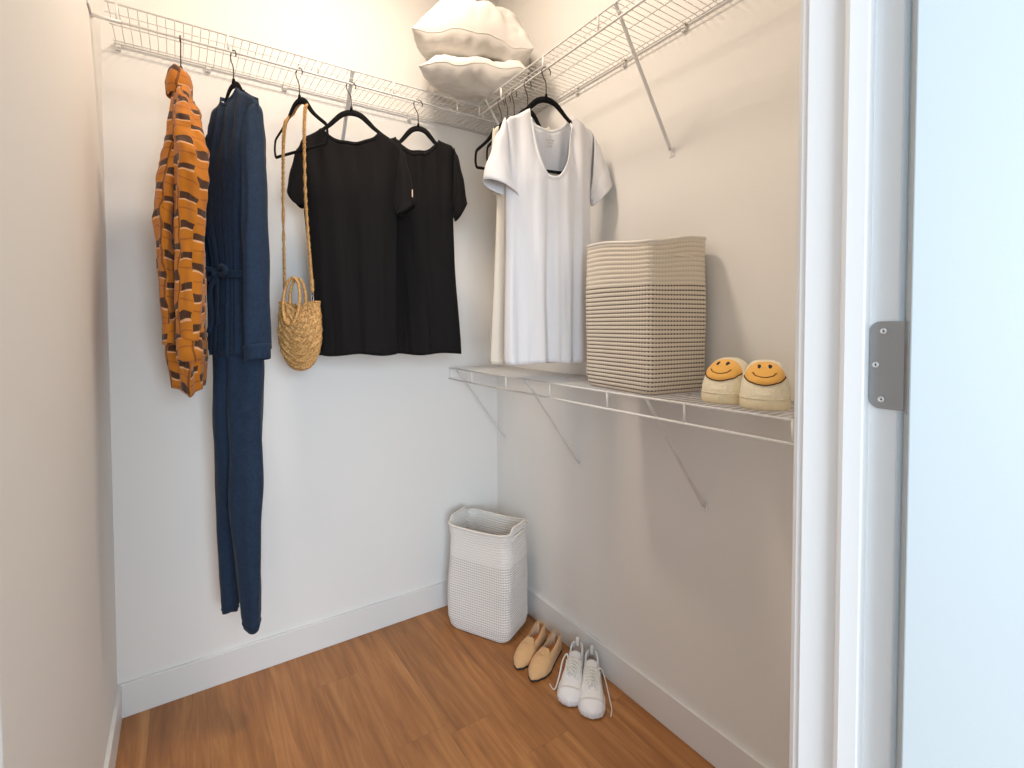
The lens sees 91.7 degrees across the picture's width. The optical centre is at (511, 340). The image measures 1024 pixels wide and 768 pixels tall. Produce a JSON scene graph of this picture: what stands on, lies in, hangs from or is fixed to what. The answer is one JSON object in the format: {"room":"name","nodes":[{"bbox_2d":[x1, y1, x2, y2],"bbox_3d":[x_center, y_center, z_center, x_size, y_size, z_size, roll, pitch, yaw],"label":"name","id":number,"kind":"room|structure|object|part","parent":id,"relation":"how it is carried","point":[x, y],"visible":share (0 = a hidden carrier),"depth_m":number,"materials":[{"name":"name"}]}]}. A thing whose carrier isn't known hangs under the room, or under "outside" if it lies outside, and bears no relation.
{"room":"walk-in closet","nodes":[
{"label":"walk-in closet","id":0,"kind":"room"},
{"bbox_2d":[0,0,116,767],"bbox_3d":[-0.925,-0.210,0.899,0.100,3.300,2.136,-1,2,-34],"label":"wall","id":1,"kind":"structure","parent":0,"point":[58,650],"depth_m":1.01,"materials":[{"name":"paint"}]},
{"bbox_2d":[103,686,121,767],"bbox_3d":[-0.897,1.373,1.009,0.013,0.128,2.030,-1,2,-34],"label":"baseboard","id":2,"kind":"structure","parent":1,"relation":"attached to","point":[115,727],"depth_m":1.68,"materials":[{"name":"white paint"}]},
{"bbox_2d":[100,0,497,684],"bbox_3d":[-0.808,-0.252,2.322,1.878,3.300,0.100,-1,2,-34],"label":"wall","id":3,"kind":"structure","parent":0,"point":[368,460],"depth_m":2.16,"materials":[{"name":"paint"}]},
{"bbox_2d":[117,580,447,717],"bbox_3d":[-0.774,1.335,2.321,1.678,0.128,0.013,-1,2,-34],"label":"baseboard","id":4,"kind":"structure","parent":3,"relation":"attached to","point":[156,689],"depth_m":2.14,"materials":[{"name":"white paint"}]},
{"bbox_2d":[87,0,512,139],"bbox_3d":[-0.687,-0.896,2.117,1.674,0.464,0.345,-1,2,-34],"label":"wire shelf","id":5,"kind":"object","parent":3,"relation":"attached to","point":[117,43],"visible":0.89,"depth_m":1.97,"materials":[{"name":"white metal"}]},
{"bbox_3d":[-1.288,-1.022,1.577,0.076,0.012,0.011,-1,2,-34],"label":"rod","id":6,"kind":"part","parent":5,"relation":"part of","materials":[{"name":"white plastic"}]},
{"bbox_2d":[179,35,182,68],"bbox_3d":[-1.125,-0.874,1.690,0.012,0.321,0.193,-1,2,-31],"label":"clothes hanger","id":7,"kind":"object","parent":5,"relation":"hanging from","point":[179,35],"visible":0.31,"depth_m":1.69,"materials":[{"name":"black metal"}]},
{"bbox_2d":[152,63,209,397],"bbox_3d":[-1.114,-0.367,1.671,0.155,1.107,0.413,-1,2,-36],"label":"plaid shirt","id":8,"kind":"object","parent":7,"relation":"hanging from","point":[182,176],"visible":1,"depth_m":1.55,"materials":[{"name":"orange fabric"}]},
{"bbox_2d":[224,50,243,102],"bbox_3d":[-0.995,-0.876,1.778,0.303,0.321,0.012,1,2,33],"label":"clothes hanger","id":9,"kind":"object","parent":5,"relation":"hanging from","point":[234,84],"visible":0.45,"depth_m":1.77,"materials":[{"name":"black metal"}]},
{"bbox_3d":[-0.994,-0.820,1.779,0.303,0.209,0.008,1,2,33],"label":"shoulder frame","id":10,"kind":"part","parent":9,"relation":"part of","materials":[{"name":"black plastic"}]},
{"bbox_2d":[204,87,271,634],"bbox_3d":[-1.005,0.078,1.800,0.411,1.938,0.163,1,2,33],"label":"jumpsuit","id":11,"kind":"object","parent":9,"relation":"hanging from","point":[237,251],"visible":0.98,"depth_m":1.74,"materials":[{"name":"blue fabric"}]},
{"bbox_3d":[-1.057,0.518,1.854,0.159,1.055,0.124,1,2,33],"label":"trouser leg","id":12,"kind":"part","parent":11,"relation":"part of","materials":[{"name":"blue fabric"}]},
{"bbox_3d":[-0.949,0.519,1.795,0.133,1.054,0.128,1,2,33],"label":"trouser leg","id":13,"kind":"part","parent":11,"relation":"part of","materials":[{"name":"blue fabric"}]},
{"bbox_2d":[274,67,328,158],"bbox_3d":[-0.812,-0.880,1.900,0.323,0.321,0.012,1,2,30],"label":"clothes hanger","id":14,"kind":"object","parent":5,"relation":"hanging from","point":[301,100],"visible":0.96,"depth_m":1.89,"materials":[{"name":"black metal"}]},
{"bbox_2d":[277,104,322,370],"bbox_3d":[-0.825,-0.398,1.915,0.178,1.036,0.105,0,2,3],"label":"bag","id":15,"kind":"object","parent":14,"relation":"hanging from","point":[299,329],"visible":0.99,"depth_m":1.90,"materials":[{"name":"beige wicker"}]},
{"bbox_3d":[-0.839,-0.149,1.891,0.081,0.192,0.041,0,2,5],"label":"handle","id":16,"kind":"part","parent":15,"relation":"part of","materials":[{"name":"wicker"}]},
{"bbox_3d":[-0.833,-0.150,1.935,0.081,0.192,0.014,0,2,8],"label":"handle","id":17,"kind":"part","parent":15,"relation":"part of","materials":[{"name":"wicker"}]},
{"bbox_3d":[-0.812,-0.824,1.902,0.323,0.209,0.008,1,2,30],"label":"shoulder frame","id":18,"kind":"part","parent":14,"relation":"part of","materials":[{"name":"black plastic"}]},
{"bbox_3d":[-0.611,-1.036,2.030,1.638,0.008,0.008,-1,2,-34],"label":"hang rod","id":19,"kind":"part","parent":5,"relation":"part of","materials":[{"name":"white plastic"}]},
{"bbox_2d":[312,82,398,144],"bbox_3d":[-0.649,-0.884,2.009,0.393,0.321,0.012,0,2,-10],"label":"clothes hanger","id":20,"kind":"object","parent":5,"relation":"hanging from","point":[351,112],"visible":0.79,"depth_m":2.01,"materials":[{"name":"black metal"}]},
{"bbox_3d":[-0.649,-0.828,2.011,0.393,0.209,0.008,0,2,-10],"label":"shoulder frame","id":21,"kind":"part","parent":20,"relation":"part of","materials":[{"name":"black plastic"}]},
{"bbox_2d":[399,100,453,173],"bbox_3d":[-0.409,-0.889,2.170,0.323,0.321,0.012,0,2,-12],"label":"clothes hanger","id":22,"kind":"object","parent":5,"relation":"hanging from","point":[418,127],"visible":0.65,"depth_m":2.17,"materials":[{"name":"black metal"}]},
{"bbox_3d":[-0.409,-0.833,2.171,0.323,0.209,0.008,0,2,-12],"label":"shoulder frame","id":23,"kind":"part","parent":22,"relation":"part of","materials":[{"name":"black plastic"}]},
{"bbox_2d":[391,137,466,354],"bbox_3d":[-0.408,-0.408,2.182,0.428,0.943,0.108,0,2,-12],"label":"t-shirt","id":24,"kind":"object","parent":22,"relation":"hanging from","point":[427,314],"visible":0.61,"depth_m":2.16,"materials":[{"name":"black fabric"}]},
{"bbox_2d":[419,54,529,108],"bbox_3d":[-0.171,-1.202,2.300,0.476,0.217,0.383,0,2,-4],"label":"pillow","id":25,"kind":"object","parent":5,"relation":"on","point":[470,79],"visible":0.88,"depth_m":2.16,"materials":[{"name":"white fabric"}]},
{"bbox_2d":[412,0,533,67],"bbox_3d":[-0.167,-1.374,2.283,0.530,0.322,0.386,0,2,-2],"label":"pillow","id":26,"kind":"object","parent":25,"relation":"on","point":[457,28],"visible":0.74,"depth_m":2.12,"materials":[{"name":"white fabric"}]},
{"bbox_2d":[287,128,414,355],"bbox_3d":[-0.644,-0.392,2.017,0.498,0.910,0.118,0,2,-10],"label":"t-shirt","id":27,"kind":"object","parent":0,"point":[357,192],"visible":0.94,"depth_m":1.99,"materials":[{"name":"black fabric"}]},
{"bbox_2d":[115,605,714,767],"bbox_3d":[1.006,1.479,0.455,5.600,0.060,5.300,-1,2,-34],"label":"floor","id":28,"kind":"structure","parent":0,"point":[420,691],"depth_m":1.86,"materials":[{"name":"brown wood"}]},
{"bbox_2d":[447,507,527,642],"bbox_3d":[-0.116,1.126,2.438,0.368,0.533,0.248,1,2,28],"label":"rope basket","id":29,"kind":"object","parent":28,"relation":"on","point":[488,575],"visible":1,"depth_m":2.34,"materials":[{"name":"white fabric"}]},
{"bbox_3d":[0.030,0.919,2.350,0.033,0.037,0.142,1,2,28],"label":"handle","id":30,"kind":"part","parent":29,"relation":"part of","materials":[{"name":"white fabric"}]},
{"bbox_2d":[513,621,545,669],"bbox_3d":[0.080,1.363,2.228,0.095,0.073,0.260,1,2,27],"label":"loafer","id":31,"kind":"object","parent":28,"relation":"on","point":[527,648],"visible":0.98,"depth_m":2.19,"materials":[{"name":"beige fabric"}]},
{"bbox_2d":[528,631,561,681],"bbox_3d":[0.144,1.365,2.154,0.095,0.073,0.260,1,2,29],"label":"loafer","id":32,"kind":"object","parent":28,"relation":"on","point":[542,663],"visible":1,"depth_m":2.12,"materials":[{"name":"beige fabric"}]},
{"bbox_2d":[549,637,583,706],"bbox_3d":[0.230,1.347,2.035,0.146,0.120,0.269,0,2,15],"label":"sneaker","id":33,"kind":"object","parent":28,"relation":"on","point":[568,691],"visible":0.94,"depth_m":1.99,"materials":[{"name":"white fabric"}]},
{"bbox_2d":[578,645,611,718],"bbox_3d":[0.329,1.347,1.970,0.130,0.119,0.269,0,2,9],"label":"sneaker","id":34,"kind":"object","parent":28,"relation":"on","point":[591,703],"visible":0.99,"depth_m":1.92,"materials":[{"name":"white fabric"}]},
{"bbox_2d":[496,0,799,767],"bbox_3d":[0.552,-0.242,1.888,0.100,3.300,2.136,-1,2,-34],"label":"wall","id":35,"kind":"structure","parent":0,"point":[621,543],"depth_m":1.72,"materials":[{"name":"paint"}]},
{"bbox_2d":[478,0,725,156],"bbox_3d":[0.441,-0.869,1.685,0.288,0.439,1.720,-1,2,-34],"label":"wire shelf","id":36,"kind":"object","parent":35,"relation":"attached to","point":[683,26],"visible":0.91,"depth_m":1.79,"materials":[{"name":"white metal"}]},
{"bbox_2d":[474,98,504,169],"bbox_3d":[-0.046,-0.889,2.161,0.260,0.321,0.012,-1,2,-30],"label":"clothes hanger","id":37,"kind":"object","parent":36,"relation":"hanging from","point":[489,138],"visible":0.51,"depth_m":2.12,"materials":[{"name":"black plastic"}]},
{"bbox_3d":[-0.046,-0.833,2.163,0.260,0.209,0.008,-1,2,-30],"label":"shoulder frame","id":38,"kind":"part","parent":37,"relation":"part of","materials":[{"name":"plastic"}]},
{"bbox_2d":[486,94,510,161],"bbox_3d":[-0.018,-0.888,2.119,0.224,0.321,0.012,-1,2,-37],"label":"clothes hanger","id":39,"kind":"object","parent":36,"relation":"hanging from","point":[490,143],"visible":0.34,"depth_m":2.06,"materials":[{"name":"black plastic"}]},
{"bbox_3d":[-0.018,-0.832,2.120,0.224,0.209,0.008,-1,2,-37],"label":"shoulder frame","id":40,"kind":"part","parent":39,"relation":"part of","materials":[{"name":"plastic"}]},
{"bbox_2d":[511,89,516,115],"bbox_3d":[0.010,-0.887,2.077,0.224,0.321,0.012,-2,2,-40],"label":"clothes hanger","id":41,"kind":"object","parent":36,"relation":"hanging from","point":[513,89],"visible":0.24,"depth_m":2.07,"materials":[{"name":"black metal"}]},
{"bbox_2d":[520,80,541,126],"bbox_3d":[0.063,-0.885,1.997,0.257,0.321,0.012,-1,2,-24],"label":"clothes hanger","id":42,"kind":"object","parent":36,"relation":"hanging from","point":[533,115],"visible":0.32,"depth_m":2.00,"materials":[{"name":"black plastic"}]},
{"bbox_2d":[490,126,554,364],"bbox_3d":[0.081,-0.393,2.018,0.366,0.970,0.081,-1,2,-24],"label":"t-shirt","id":43,"kind":"object","parent":42,"relation":"hanging from","point":[496,345],"visible":0.1,"depth_m":1.95,"materials":[{"name":"beige fabric"}]},
{"bbox_3d":[0.063,-0.829,1.999,0.257,0.209,0.008,-1,2,-24],"label":"shoulder frame","id":44,"kind":"part","parent":42,"relation":"part of","materials":[{"name":"plastic"}]},
{"bbox_2d":[499,67,571,173],"bbox_3d":[0.131,-0.842,1.898,0.393,0.401,0.012,-1,2,-22],"label":"clothes hanger","id":45,"kind":"object","parent":36,"relation":"hanging from","point":[543,99],"visible":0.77,"depth_m":1.90,"materials":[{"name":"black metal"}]},
{"bbox_2d":[483,108,612,364],"bbox_3d":[0.145,-0.391,1.918,0.553,0.958,0.135,-1,2,-26],"label":"t-shirt","id":46,"kind":"object","parent":45,"relation":"hanging from","point":[547,215],"visible":0.98,"depth_m":1.86,"materials":[{"name":"white fabric"}]},
{"bbox_3d":[0.324,-1.026,1.603,0.008,0.008,1.720,-1,2,-34],"label":"hang rod","id":47,"kind":"part","parent":36,"relation":"part of","materials":[{"name":"white plastic"}]},
{"bbox_2d":[449,365,794,512],"bbox_3d":[0.356,0.366,1.840,0.301,0.414,2.016,-1,2,-34],"label":"wire shelf","id":48,"kind":"object","parent":35,"relation":"attached to","point":[487,369],"visible":0.57,"depth_m":1.67,"materials":[{"name":"white metal"}]},
{"bbox_3d":[0.234,0.222,1.754,0.008,0.008,2.016,-1,2,-34],"label":"hang rod","id":49,"kind":"part","parent":48,"relation":"part of","materials":[{"name":"white plastic"}]},
{"bbox_2d":[586,235,705,394],"bbox_3d":[0.449,-0.087,1.703,0.268,0.501,0.346,-1,2,-28],"label":"rope basket","id":50,"kind":"object","parent":48,"relation":"on","point":[646,299],"visible":1,"depth_m":1.57,"materials":[{"name":"beige fabric"}]},
{"bbox_3d":[0.523,-0.262,1.555,0.114,0.015,0.014,-1,2,-28],"label":"handle","id":51,"kind":"part","parent":50,"relation":"part of","materials":[{"name":"beige fabric"}]},
{"bbox_2d":[701,357,748,404],"bbox_3d":[0.637,0.110,1.439,0.124,0.122,0.234,1,2,43],"label":"slipper","id":52,"kind":"object","parent":48,"relation":"on","point":[721,383],"visible":0.67,"depth_m":1.36,"materials":[{"name":"beige fabric"}]},
{"bbox_2d":[739,360,791,410],"bbox_3d":[0.685,0.112,1.345,0.124,0.122,0.234,1,2,28],"label":"slipper","id":53,"kind":"object","parent":48,"relation":"on","point":[764,386],"visible":1,"depth_m":1.26,"materials":[{"name":"beige fabric"}]},
{"bbox_2d":[527,587,769,767],"bbox_3d":[0.486,1.343,1.935,0.013,0.128,2.030,-1,2,-34],"label":"baseboard","id":54,"kind":"structure","parent":35,"relation":"attached to","point":[721,751],"depth_m":1.86,"materials":[{"name":"white paint"}]},
{"bbox_2d":[894,0,911,767],"bbox_3d":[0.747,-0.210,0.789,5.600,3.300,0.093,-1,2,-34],"label":"door frame","id":55,"kind":"structure","parent":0,"point":[910,25],"depth_m":0.51,"materials":[{"name":"paint"}]},
{"bbox_2d":[0,694,2,767],"bbox_3d":[-0.211,0.439,0.182,0.122,2.040,0.051,1,2,29],"label":"trim","id":56,"kind":"structure","parent":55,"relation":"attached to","point":[1,755],"depth_m":0.17,"materials":[{"name":"white paint"}]},
{"bbox_2d":[789,0,909,767],"bbox_3d":[0.364,0.427,0.567,0.051,2.040,0.122,0,2,-7],"label":"trim","id":57,"kind":"structure","parent":55,"relation":"attached to","point":[854,60],"depth_m":0.53,"materials":[{"name":"white paint"}]},
{"bbox_2d":[869,0,1023,767],"bbox_3d":[0.646,0.429,0.336,0.670,2.024,0.056,1,2,32],"label":"door","id":58,"kind":"structure","parent":55,"relation":"in","point":[961,660],"depth_m":0.44,"materials":[{"name":"grey paint"}]},
{"bbox_3d":[0.382,0.025,0.494,0.020,0.089,0.047,0,2,-4],"label":"door hinge","id":59,"kind":"part","parent":58,"relation":"part of","materials":[{"name":"grey metal"}]},
{"bbox_3d":[0.381,0.026,0.481,0.001,0.089,0.026,1,2,32],"label":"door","id":60,"kind":"part","parent":58,"relation":"part of","materials":[{"name":"metal"}]}
]}

